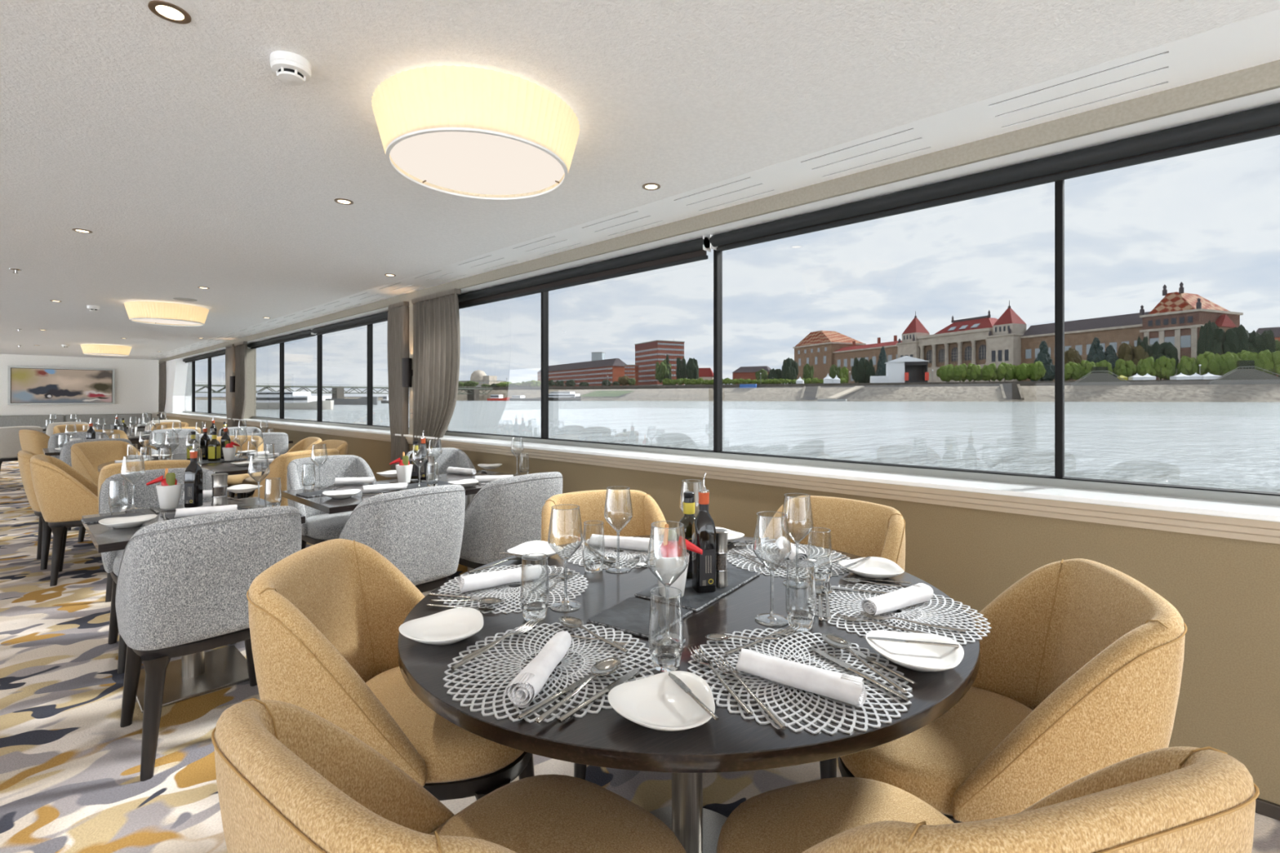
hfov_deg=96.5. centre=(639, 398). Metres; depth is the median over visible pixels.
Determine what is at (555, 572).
fork
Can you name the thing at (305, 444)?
dining chair
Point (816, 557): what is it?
fork
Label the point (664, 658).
tumbler
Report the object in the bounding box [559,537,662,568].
placemat
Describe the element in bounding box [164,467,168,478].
breadstick
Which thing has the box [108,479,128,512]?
tumbler
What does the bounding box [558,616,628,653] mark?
spoon
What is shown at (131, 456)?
rolled napkin
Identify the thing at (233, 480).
dining chair
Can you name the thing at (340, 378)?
window
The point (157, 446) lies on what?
rectangular table
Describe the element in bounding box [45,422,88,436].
dining chair
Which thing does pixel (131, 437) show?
round table
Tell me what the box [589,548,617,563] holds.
spoon
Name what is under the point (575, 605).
wine glass
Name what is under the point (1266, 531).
window sill
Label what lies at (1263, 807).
baseboard
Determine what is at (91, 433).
vinegar bottle
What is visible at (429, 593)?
table knife
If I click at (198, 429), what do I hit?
dining chair
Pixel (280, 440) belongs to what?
dining chair
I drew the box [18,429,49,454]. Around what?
dining chair
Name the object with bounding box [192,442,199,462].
pepper mill
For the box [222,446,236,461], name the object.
cup
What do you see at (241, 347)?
curtain
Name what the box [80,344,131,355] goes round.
ceiling lamp
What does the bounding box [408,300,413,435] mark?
trim
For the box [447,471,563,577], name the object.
dining chair
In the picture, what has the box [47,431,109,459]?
dining chair
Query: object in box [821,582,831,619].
fork
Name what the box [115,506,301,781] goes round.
dining chair
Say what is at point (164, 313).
ceiling lamp
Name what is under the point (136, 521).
plate
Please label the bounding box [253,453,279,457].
rolled napkin
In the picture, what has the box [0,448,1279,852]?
floor
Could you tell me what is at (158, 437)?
dining chair
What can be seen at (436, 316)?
curtain
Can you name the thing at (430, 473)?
pepper mill
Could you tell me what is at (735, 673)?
fork
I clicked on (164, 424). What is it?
dining chair
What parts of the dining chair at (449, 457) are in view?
seat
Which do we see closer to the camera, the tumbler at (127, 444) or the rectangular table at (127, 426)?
the tumbler at (127, 444)
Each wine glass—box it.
[120,455,145,510]
[138,431,152,461]
[151,432,166,460]
[164,433,179,459]
[185,434,199,450]
[235,429,247,458]
[248,453,270,507]
[250,431,263,458]
[311,444,328,487]
[411,444,427,485]
[427,439,442,477]
[511,437,524,475]
[547,504,582,612]
[604,485,632,573]
[646,520,688,647]
[679,479,702,512]
[752,511,791,626]
[781,493,813,588]
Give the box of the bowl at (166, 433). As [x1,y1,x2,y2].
[164,433,179,450]
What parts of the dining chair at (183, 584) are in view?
leg, leg, frame, backrest, leg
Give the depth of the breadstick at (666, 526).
1.56 m
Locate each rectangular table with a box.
[42,447,137,455]
[81,497,305,713]
[126,425,189,428]
[146,440,293,498]
[281,470,519,590]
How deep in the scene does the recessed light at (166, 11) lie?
1.53 m
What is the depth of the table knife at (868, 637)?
1.22 m
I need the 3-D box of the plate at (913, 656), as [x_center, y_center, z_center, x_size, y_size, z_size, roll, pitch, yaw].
[0.571,0.533,1.199,0.185,0.032,0.190,0,0,41]
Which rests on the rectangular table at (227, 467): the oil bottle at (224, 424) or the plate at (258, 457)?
the plate at (258, 457)
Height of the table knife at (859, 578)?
0.005 m
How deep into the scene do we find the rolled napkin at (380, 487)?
3.35 m
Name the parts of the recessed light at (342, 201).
bulb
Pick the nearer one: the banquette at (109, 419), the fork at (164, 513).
the fork at (164, 513)
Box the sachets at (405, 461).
[389,455,409,465]
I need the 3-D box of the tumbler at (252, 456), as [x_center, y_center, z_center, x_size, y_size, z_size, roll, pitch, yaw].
[-3.614,0.473,5.321,0.072,0.153,0.072,0,0,-34]
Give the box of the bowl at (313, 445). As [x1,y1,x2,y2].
[311,444,328,466]
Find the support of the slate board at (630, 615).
on the round table at (732, 743)
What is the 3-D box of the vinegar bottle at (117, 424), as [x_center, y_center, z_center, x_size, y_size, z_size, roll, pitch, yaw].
[-7.663,0.384,8.364,0.060,0.331,0.062,0,0,-7]
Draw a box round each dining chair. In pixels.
[17,450,51,569]
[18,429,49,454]
[29,454,98,586]
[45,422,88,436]
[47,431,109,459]
[53,424,96,434]
[59,438,132,530]
[70,440,142,542]
[76,429,128,439]
[97,459,198,602]
[98,467,236,674]
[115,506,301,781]
[141,422,189,455]
[143,419,181,442]
[146,426,200,455]
[148,428,198,455]
[157,435,217,454]
[210,435,263,498]
[211,697,686,852]
[217,426,262,496]
[230,432,288,499]
[241,436,322,497]
[246,538,534,800]
[248,448,339,506]
[286,454,376,549]
[310,440,347,454]
[337,484,465,592]
[405,447,475,511]
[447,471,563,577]
[541,489,666,780]
[716,746,1259,852]
[761,495,905,779]
[837,558,1186,823]
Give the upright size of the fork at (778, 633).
0.011 m
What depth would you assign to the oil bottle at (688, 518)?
1.73 m
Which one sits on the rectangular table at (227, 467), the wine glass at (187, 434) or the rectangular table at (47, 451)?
the wine glass at (187, 434)
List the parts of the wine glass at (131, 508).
stem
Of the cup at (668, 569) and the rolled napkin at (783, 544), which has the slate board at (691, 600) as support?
the cup at (668, 569)
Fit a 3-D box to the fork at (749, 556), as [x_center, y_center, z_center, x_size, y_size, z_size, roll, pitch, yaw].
[0.418,0.541,1.904,0.021,0.009,0.189,0,0,-34]
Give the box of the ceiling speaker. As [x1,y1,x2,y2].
[173,297,196,301]
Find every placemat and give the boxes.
[437,564,588,613]
[443,622,655,723]
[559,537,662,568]
[687,627,913,734]
[727,542,851,578]
[807,583,991,644]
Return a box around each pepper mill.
[97,433,103,438]
[130,424,135,435]
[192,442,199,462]
[211,473,228,506]
[426,455,434,479]
[715,528,728,587]
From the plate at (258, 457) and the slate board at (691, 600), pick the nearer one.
the slate board at (691, 600)
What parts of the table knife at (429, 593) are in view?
handle, blade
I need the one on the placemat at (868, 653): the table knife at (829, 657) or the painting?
the table knife at (829, 657)
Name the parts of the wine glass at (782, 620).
stem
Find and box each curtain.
[156,360,166,420]
[225,343,235,426]
[234,341,247,426]
[386,301,408,479]
[411,288,461,449]
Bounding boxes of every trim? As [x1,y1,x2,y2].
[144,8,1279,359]
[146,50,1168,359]
[156,411,1279,522]
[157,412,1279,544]
[159,59,1279,362]
[180,87,1279,359]
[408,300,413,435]
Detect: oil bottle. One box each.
[120,417,126,433]
[186,431,199,460]
[208,431,220,461]
[220,422,229,436]
[408,440,417,479]
[676,491,695,578]
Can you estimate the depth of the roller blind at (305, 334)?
8.76 m
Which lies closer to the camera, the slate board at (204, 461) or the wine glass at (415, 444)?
the wine glass at (415, 444)
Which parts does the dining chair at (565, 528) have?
leg, backrest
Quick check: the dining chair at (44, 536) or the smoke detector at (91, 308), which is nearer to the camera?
the dining chair at (44, 536)
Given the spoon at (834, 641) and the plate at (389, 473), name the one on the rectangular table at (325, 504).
the plate at (389, 473)
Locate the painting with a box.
[8,365,114,404]
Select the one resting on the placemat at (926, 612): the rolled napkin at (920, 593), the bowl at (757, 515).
the rolled napkin at (920, 593)
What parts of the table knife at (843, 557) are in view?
blade, handle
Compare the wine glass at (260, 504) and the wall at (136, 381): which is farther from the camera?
the wall at (136, 381)
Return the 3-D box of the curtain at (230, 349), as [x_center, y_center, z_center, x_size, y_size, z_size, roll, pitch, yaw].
[-7.338,0.155,10.231,0.542,2.230,0.086,0,0,41]
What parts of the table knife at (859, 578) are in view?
blade, handle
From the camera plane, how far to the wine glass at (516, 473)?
4.13 m
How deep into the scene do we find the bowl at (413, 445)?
3.55 m
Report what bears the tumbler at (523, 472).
on the rectangular table at (325, 504)
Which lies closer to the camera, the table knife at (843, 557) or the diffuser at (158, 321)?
the table knife at (843, 557)
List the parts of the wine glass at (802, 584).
stem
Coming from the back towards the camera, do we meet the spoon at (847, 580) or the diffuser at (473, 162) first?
the diffuser at (473, 162)
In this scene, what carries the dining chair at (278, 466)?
on the floor
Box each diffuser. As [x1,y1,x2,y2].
[133,319,199,324]
[389,131,564,195]
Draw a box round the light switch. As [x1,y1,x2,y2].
[410,408,413,418]
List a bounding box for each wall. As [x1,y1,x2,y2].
[0,354,159,422]
[164,358,1279,804]
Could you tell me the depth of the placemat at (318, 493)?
3.24 m
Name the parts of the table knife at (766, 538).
blade, handle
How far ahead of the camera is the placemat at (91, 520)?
2.61 m
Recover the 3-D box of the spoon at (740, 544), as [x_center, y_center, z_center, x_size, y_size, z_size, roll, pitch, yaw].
[0.430,0.537,2.127,0.213,0.010,0.043,0,0,-32]
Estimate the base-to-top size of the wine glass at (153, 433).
0.263 m
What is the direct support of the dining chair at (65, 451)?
on the floor
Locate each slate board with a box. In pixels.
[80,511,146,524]
[161,506,247,519]
[197,457,247,464]
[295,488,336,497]
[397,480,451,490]
[586,596,693,639]
[634,566,759,611]
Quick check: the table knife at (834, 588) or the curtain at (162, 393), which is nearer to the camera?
the table knife at (834, 588)
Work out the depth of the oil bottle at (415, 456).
3.84 m
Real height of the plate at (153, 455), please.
0.029 m
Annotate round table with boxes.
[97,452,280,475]
[126,432,150,440]
[397,534,980,852]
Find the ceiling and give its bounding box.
[0,0,1279,359]
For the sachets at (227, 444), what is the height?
0.127 m
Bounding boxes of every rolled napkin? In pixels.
[114,458,146,463]
[127,454,151,459]
[173,504,237,518]
[182,489,212,499]
[246,450,269,456]
[252,458,274,463]
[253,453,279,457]
[333,476,375,484]
[360,482,407,493]
[446,466,475,474]
[457,564,542,593]
[474,475,513,482]
[506,631,571,708]
[588,533,653,551]
[735,648,866,706]
[775,536,807,566]
[861,582,933,615]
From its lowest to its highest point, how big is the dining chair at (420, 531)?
0.897 m
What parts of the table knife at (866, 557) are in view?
blade, handle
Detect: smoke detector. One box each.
[61,344,69,347]
[86,305,100,311]
[270,50,311,85]
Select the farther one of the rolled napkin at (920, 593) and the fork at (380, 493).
the fork at (380, 493)
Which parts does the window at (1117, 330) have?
pane, pane, frame, pane, pane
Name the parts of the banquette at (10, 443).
frame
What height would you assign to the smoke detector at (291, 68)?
0.060 m
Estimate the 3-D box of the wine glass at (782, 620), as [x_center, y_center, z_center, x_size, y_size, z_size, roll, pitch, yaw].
[0.327,0.418,1.415,0.093,0.263,0.093,0,0,42]
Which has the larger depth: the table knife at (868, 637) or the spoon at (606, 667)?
the table knife at (868, 637)
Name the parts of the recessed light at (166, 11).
bulb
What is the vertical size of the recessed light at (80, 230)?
0.005 m
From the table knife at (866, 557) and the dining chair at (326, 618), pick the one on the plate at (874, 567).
the table knife at (866, 557)
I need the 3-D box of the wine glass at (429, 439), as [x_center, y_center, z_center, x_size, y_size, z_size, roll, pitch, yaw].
[-1.433,0.418,3.994,0.093,0.263,0.093,0,0,42]
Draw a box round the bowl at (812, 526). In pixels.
[781,495,813,542]
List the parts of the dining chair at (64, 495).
leg, leg, backrest, frame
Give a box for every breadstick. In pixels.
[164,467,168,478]
[662,524,668,545]
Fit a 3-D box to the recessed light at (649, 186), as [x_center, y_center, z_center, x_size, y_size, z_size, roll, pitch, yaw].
[0.055,-1.036,2.796,0.090,0.005,0.090,0,0,42]
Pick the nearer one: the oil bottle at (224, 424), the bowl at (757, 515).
the bowl at (757, 515)
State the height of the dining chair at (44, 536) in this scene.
0.897 m
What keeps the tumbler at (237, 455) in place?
on the rectangular table at (227, 467)
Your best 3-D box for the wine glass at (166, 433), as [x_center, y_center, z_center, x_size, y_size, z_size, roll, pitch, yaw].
[-3.829,0.418,4.674,0.093,0.263,0.093,0,0,17]
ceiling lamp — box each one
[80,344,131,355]
[124,301,208,326]
[371,65,579,200]
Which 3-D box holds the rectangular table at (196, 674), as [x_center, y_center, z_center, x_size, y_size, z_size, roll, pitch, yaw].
[-2.089,0.925,2.672,0.790,0.750,0.703,0,0,42]
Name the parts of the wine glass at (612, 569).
stem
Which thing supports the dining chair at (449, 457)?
on the floor
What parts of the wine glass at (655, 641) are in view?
stem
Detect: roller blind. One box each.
[182,349,225,363]
[247,328,315,349]
[311,311,387,335]
[457,235,711,309]
[709,102,1279,251]
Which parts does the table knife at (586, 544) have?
handle, blade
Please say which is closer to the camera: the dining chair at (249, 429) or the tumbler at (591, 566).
the tumbler at (591, 566)
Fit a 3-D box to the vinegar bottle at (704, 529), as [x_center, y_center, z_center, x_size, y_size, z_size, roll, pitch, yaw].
[0.182,0.377,1.622,0.060,0.331,0.062,0,0,-13]
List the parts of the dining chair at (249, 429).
backrest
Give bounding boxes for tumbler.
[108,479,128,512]
[126,444,137,459]
[235,440,240,457]
[247,440,256,457]
[264,477,281,507]
[302,462,315,489]
[426,462,438,486]
[519,453,528,475]
[520,553,549,621]
[582,520,604,573]
[648,586,683,671]
[785,559,816,631]
[807,527,831,582]
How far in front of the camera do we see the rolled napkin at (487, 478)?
3.73 m
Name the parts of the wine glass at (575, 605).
stem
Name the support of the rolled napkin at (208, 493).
on the rectangular table at (196, 674)
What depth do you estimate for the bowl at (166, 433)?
4.66 m
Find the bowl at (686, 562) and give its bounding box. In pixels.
[646,524,688,586]
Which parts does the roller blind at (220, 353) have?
rail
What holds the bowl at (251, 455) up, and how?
on the wine glass at (260, 504)
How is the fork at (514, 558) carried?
on the placemat at (491, 592)
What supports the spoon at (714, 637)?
on the placemat at (868, 653)
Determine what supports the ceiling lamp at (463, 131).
attached to the ceiling
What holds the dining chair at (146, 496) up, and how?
on the floor
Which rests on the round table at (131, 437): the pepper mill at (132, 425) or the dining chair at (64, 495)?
the pepper mill at (132, 425)
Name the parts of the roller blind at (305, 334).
rail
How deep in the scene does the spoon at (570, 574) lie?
1.72 m
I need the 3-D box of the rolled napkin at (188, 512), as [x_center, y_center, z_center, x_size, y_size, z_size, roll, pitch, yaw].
[-2.021,0.527,2.665,0.235,0.046,0.055,0,0,-31]
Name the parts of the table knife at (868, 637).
blade, handle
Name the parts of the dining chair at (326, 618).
backrest, seat, frame, leg, leg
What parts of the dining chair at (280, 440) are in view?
leg, backrest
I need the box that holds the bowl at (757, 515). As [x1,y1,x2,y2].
[752,513,791,571]
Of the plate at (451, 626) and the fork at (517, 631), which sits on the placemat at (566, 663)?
the fork at (517, 631)
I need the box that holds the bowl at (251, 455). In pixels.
[248,454,270,481]
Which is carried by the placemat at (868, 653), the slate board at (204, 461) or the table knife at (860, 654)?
the table knife at (860, 654)
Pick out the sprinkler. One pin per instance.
(15, 270)
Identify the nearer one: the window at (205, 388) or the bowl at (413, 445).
the bowl at (413, 445)
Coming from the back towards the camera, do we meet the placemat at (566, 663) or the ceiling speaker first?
the ceiling speaker
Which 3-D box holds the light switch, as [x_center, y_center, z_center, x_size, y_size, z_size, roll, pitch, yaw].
[-2.226,0.150,5.568,0.054,0.100,0.017,0,0,42]
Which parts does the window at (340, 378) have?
pane, pane, frame, pane, pane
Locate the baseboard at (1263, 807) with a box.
[1254,798,1279,821]
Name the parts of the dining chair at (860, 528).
leg, backrest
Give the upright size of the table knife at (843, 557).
0.005 m
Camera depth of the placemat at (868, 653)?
1.08 m
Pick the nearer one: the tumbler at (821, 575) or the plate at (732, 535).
the tumbler at (821, 575)
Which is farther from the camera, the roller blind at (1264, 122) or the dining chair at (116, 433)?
the dining chair at (116, 433)
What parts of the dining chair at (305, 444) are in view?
leg, seat, backrest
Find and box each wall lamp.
[229,376,235,391]
[402,358,413,386]
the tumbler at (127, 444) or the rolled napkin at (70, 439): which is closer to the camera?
the tumbler at (127, 444)
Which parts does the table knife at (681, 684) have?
blade, handle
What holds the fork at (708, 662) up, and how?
on the placemat at (868, 653)
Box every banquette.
[0,414,64,434]
[0,426,43,471]
[65,413,151,448]
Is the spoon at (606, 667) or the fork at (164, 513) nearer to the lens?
the spoon at (606, 667)
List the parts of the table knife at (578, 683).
handle, blade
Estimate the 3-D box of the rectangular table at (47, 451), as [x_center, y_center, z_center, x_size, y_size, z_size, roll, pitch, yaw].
[-6.054,0.925,6.287,0.780,0.750,0.705,0,0,42]
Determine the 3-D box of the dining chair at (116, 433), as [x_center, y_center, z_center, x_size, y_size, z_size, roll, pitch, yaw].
[-7.171,0.852,7.627,0.551,0.897,0.659,0,0,-36]
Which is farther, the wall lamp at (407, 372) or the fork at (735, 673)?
the wall lamp at (407, 372)
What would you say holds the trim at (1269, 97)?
attached to the wall at (1225, 592)
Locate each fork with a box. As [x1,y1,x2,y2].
[160,511,166,520]
[354,493,382,495]
[450,618,538,670]
[462,617,541,660]
[467,553,529,573]
[529,568,562,592]
[569,634,629,645]
[624,547,660,561]
[632,558,654,565]
[688,645,753,715]
[711,654,786,729]
[724,624,799,654]
[728,549,765,567]
[743,552,786,568]
[808,552,835,561]
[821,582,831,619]
[835,613,930,634]
[860,610,965,632]
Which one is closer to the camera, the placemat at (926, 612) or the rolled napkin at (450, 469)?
the placemat at (926, 612)
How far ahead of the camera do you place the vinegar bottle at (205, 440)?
5.06 m
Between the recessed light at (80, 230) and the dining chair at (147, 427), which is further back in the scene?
the dining chair at (147, 427)
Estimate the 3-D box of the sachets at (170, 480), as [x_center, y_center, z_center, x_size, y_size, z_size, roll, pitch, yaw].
[-2.355,0.431,2.815,0.117,0.127,0.053,0,0,-34]
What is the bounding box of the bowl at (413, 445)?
[411,444,427,465]
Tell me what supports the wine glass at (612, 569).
on the round table at (732, 743)
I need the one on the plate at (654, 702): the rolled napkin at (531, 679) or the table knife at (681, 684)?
the table knife at (681, 684)
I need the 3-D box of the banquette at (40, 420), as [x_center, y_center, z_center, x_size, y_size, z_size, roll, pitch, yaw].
[-15.561,0.850,12.072,0.700,0.900,4.810,0,0,42]
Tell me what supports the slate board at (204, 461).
on the rectangular table at (227, 467)
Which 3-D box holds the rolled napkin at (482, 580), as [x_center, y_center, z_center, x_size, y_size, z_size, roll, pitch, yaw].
[-0.405,0.524,1.667,0.240,0.046,0.055,0,0,-31]
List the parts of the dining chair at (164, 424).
seat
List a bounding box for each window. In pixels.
[182,355,226,416]
[252,320,408,430]
[444,134,1279,505]
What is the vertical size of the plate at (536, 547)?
0.032 m
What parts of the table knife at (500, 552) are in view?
handle, blade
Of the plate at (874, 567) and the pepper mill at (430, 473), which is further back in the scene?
the pepper mill at (430, 473)
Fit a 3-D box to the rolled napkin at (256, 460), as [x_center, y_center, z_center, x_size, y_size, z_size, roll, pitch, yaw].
[-3.172,0.528,4.827,0.197,0.043,0.051,0,0,9]
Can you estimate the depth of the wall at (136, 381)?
14.66 m
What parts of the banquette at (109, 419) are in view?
backrest, seat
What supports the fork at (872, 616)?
on the placemat at (926, 612)
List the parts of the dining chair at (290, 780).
backrest, seat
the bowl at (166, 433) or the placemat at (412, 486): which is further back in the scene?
the bowl at (166, 433)
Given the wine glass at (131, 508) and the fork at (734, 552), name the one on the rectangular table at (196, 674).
the wine glass at (131, 508)
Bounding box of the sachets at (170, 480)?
[146,472,177,485]
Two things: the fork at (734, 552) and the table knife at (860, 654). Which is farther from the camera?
the fork at (734, 552)
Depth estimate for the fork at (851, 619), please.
1.37 m
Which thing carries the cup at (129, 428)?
on the round table at (131, 437)
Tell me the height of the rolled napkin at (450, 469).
0.046 m
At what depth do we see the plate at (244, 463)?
4.64 m
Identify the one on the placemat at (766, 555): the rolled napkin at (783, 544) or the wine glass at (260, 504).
the rolled napkin at (783, 544)
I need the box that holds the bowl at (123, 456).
[120,456,145,484]
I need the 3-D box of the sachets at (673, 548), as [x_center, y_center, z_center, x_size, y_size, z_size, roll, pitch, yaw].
[0.113,0.431,1.570,0.117,0.127,0.053,0,0,14]
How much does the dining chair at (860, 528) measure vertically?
0.897 m
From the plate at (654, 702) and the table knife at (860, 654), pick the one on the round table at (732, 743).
the plate at (654, 702)
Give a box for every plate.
[98,514,156,528]
[151,453,173,457]
[226,484,262,493]
[231,461,255,466]
[237,449,257,453]
[253,456,275,458]
[322,488,360,498]
[376,470,397,477]
[398,607,483,645]
[447,479,478,487]
[477,463,502,469]
[506,540,563,560]
[607,671,715,731]
[715,527,744,543]
[838,556,904,579]
[865,630,964,671]
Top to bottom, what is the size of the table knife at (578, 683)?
0.006 m
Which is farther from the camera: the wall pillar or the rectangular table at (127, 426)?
the rectangular table at (127, 426)
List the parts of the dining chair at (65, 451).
backrest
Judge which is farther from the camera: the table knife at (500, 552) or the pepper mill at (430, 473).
the pepper mill at (430, 473)
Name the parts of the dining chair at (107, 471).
leg, backrest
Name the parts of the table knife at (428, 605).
handle, blade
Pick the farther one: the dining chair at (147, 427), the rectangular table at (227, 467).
the dining chair at (147, 427)
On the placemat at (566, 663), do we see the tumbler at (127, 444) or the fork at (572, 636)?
the fork at (572, 636)
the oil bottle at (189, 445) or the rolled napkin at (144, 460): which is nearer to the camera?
the rolled napkin at (144, 460)
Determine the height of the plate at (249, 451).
0.029 m
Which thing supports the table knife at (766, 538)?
on the round table at (732, 743)
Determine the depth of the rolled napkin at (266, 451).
5.44 m
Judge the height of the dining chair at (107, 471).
0.897 m
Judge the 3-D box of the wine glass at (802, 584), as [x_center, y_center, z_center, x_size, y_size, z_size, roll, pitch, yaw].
[0.466,0.418,1.694,0.093,0.263,0.093,0,0,42]
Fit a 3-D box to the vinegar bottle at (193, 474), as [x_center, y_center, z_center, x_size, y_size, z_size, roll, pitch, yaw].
[-2.240,0.377,2.865,0.060,0.331,0.062,0,0,-2]
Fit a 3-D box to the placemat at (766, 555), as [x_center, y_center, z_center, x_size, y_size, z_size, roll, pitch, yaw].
[0.507,0.548,1.955,0.429,0.002,0.428,0,0,-18]
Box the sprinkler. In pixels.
[8,268,22,273]
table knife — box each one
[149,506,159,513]
[426,604,495,610]
[428,592,506,601]
[499,551,542,559]
[516,673,592,719]
[557,668,640,723]
[583,542,609,561]
[668,672,719,720]
[727,537,768,544]
[810,646,910,702]
[816,555,846,567]
[828,586,888,594]
[840,556,870,568]
[846,577,911,583]
[849,648,916,684]
[862,636,959,647]
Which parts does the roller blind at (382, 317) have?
rail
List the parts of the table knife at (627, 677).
handle, blade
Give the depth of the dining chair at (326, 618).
1.31 m
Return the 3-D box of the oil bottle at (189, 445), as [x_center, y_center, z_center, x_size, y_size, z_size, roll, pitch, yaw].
[-3.910,0.415,5.000,0.071,0.255,0.071,0,0,-5]
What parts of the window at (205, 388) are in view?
pane, pane, frame, pane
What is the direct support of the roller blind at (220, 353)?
attached to the window at (205, 388)
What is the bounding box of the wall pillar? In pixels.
[244,344,253,418]
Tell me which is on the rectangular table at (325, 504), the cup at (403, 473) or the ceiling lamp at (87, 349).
the cup at (403, 473)
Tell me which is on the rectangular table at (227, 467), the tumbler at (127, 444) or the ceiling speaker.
the tumbler at (127, 444)
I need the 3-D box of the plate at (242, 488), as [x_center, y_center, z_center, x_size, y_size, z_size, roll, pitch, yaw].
[-2.343,0.533,3.369,0.190,0.032,0.185,0,0,-38]
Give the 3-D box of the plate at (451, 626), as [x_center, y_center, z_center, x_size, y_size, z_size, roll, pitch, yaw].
[-0.447,0.533,1.325,0.192,0.032,0.186,0,0,14]
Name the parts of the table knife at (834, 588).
blade, handle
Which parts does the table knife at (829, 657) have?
blade, handle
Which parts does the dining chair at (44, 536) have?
backrest, frame, leg, leg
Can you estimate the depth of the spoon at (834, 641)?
1.22 m
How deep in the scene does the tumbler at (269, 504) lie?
2.82 m
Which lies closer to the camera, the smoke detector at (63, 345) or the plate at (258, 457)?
the plate at (258, 457)
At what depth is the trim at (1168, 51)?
2.40 m
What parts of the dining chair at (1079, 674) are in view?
frame, seat, backrest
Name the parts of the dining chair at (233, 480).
backrest, seat, leg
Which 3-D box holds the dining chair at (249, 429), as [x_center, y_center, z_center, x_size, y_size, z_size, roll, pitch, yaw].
[-5.502,0.852,7.946,0.659,0.897,0.551,0,0,42]
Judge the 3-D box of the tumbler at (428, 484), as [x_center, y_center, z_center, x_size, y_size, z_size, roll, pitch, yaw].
[-1.281,0.473,3.522,0.072,0.153,0.072,0,0,-19]
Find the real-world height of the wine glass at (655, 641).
0.263 m
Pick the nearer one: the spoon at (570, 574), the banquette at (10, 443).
the spoon at (570, 574)
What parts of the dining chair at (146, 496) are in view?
leg, frame, seat, leg, backrest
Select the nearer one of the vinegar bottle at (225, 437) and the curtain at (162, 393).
the vinegar bottle at (225, 437)
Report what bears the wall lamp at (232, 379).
attached to the trim
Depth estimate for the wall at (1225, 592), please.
2.03 m
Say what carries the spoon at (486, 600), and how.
on the placemat at (491, 592)
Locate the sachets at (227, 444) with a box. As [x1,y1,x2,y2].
[224,440,239,448]
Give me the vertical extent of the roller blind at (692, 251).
0.122 m
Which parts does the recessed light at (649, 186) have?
bulb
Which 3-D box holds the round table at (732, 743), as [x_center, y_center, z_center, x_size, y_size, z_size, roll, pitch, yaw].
[0.132,0.925,1.598,1.527,0.750,1.425,0,0,-36]
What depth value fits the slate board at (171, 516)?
2.65 m
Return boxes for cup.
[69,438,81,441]
[128,426,137,435]
[155,483,182,509]
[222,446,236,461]
[395,463,413,483]
[653,549,689,599]
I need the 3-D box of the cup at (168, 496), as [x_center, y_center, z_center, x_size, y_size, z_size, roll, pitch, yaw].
[-2.333,0.485,2.830,0.090,0.116,0.090,0,0,20]
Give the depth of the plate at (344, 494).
3.18 m
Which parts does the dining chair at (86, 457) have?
leg, backrest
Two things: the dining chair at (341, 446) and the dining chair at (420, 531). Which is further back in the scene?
the dining chair at (341, 446)
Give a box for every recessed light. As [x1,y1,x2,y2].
[71,228,92,233]
[147,0,191,23]
[197,286,209,288]
[334,198,353,204]
[384,273,395,276]
[642,182,660,190]
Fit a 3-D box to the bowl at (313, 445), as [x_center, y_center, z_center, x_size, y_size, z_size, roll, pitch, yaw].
[-2.001,0.358,3.564,0.093,0.141,0.093,0,0,42]
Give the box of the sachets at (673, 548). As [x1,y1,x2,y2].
[660,528,702,557]
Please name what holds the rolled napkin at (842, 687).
on the placemat at (868, 653)
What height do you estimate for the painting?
0.910 m
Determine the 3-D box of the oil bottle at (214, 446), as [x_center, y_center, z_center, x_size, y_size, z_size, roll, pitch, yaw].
[-3.711,0.415,4.981,0.071,0.255,0.071,0,0,-5]
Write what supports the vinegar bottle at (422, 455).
on the rectangular table at (325, 504)
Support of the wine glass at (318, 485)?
on the rectangular table at (325, 504)
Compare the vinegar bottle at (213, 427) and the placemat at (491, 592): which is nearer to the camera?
the placemat at (491, 592)
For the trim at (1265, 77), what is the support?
attached to the wall at (1225, 592)
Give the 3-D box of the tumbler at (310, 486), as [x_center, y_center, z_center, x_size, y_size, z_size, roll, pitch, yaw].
[-2.011,0.473,3.467,0.072,0.153,0.072,0,0,-19]
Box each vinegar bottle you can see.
[86,418,95,439]
[113,413,119,430]
[184,440,203,507]
[200,422,210,459]
[209,416,217,435]
[220,422,230,458]
[417,430,428,480]
[692,472,715,592]
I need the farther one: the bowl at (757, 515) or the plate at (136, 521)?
the plate at (136, 521)
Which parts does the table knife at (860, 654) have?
blade, handle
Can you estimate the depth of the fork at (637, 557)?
1.94 m
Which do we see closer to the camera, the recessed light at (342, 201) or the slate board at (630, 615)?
the slate board at (630, 615)
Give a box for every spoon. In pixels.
[240,506,251,509]
[431,597,502,604]
[534,657,622,724]
[539,571,573,596]
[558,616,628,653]
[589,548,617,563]
[705,633,780,640]
[733,538,776,546]
[809,584,829,621]
[821,632,906,693]
[841,577,901,586]
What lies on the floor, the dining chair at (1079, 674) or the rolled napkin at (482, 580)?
the dining chair at (1079, 674)
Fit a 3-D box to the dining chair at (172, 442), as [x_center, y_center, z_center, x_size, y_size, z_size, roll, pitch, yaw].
[-5.128,0.852,6.480,0.659,0.897,0.551,0,0,42]
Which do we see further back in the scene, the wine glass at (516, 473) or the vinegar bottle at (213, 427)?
the vinegar bottle at (213, 427)
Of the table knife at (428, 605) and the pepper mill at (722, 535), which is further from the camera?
the pepper mill at (722, 535)
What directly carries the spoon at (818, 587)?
on the placemat at (926, 612)

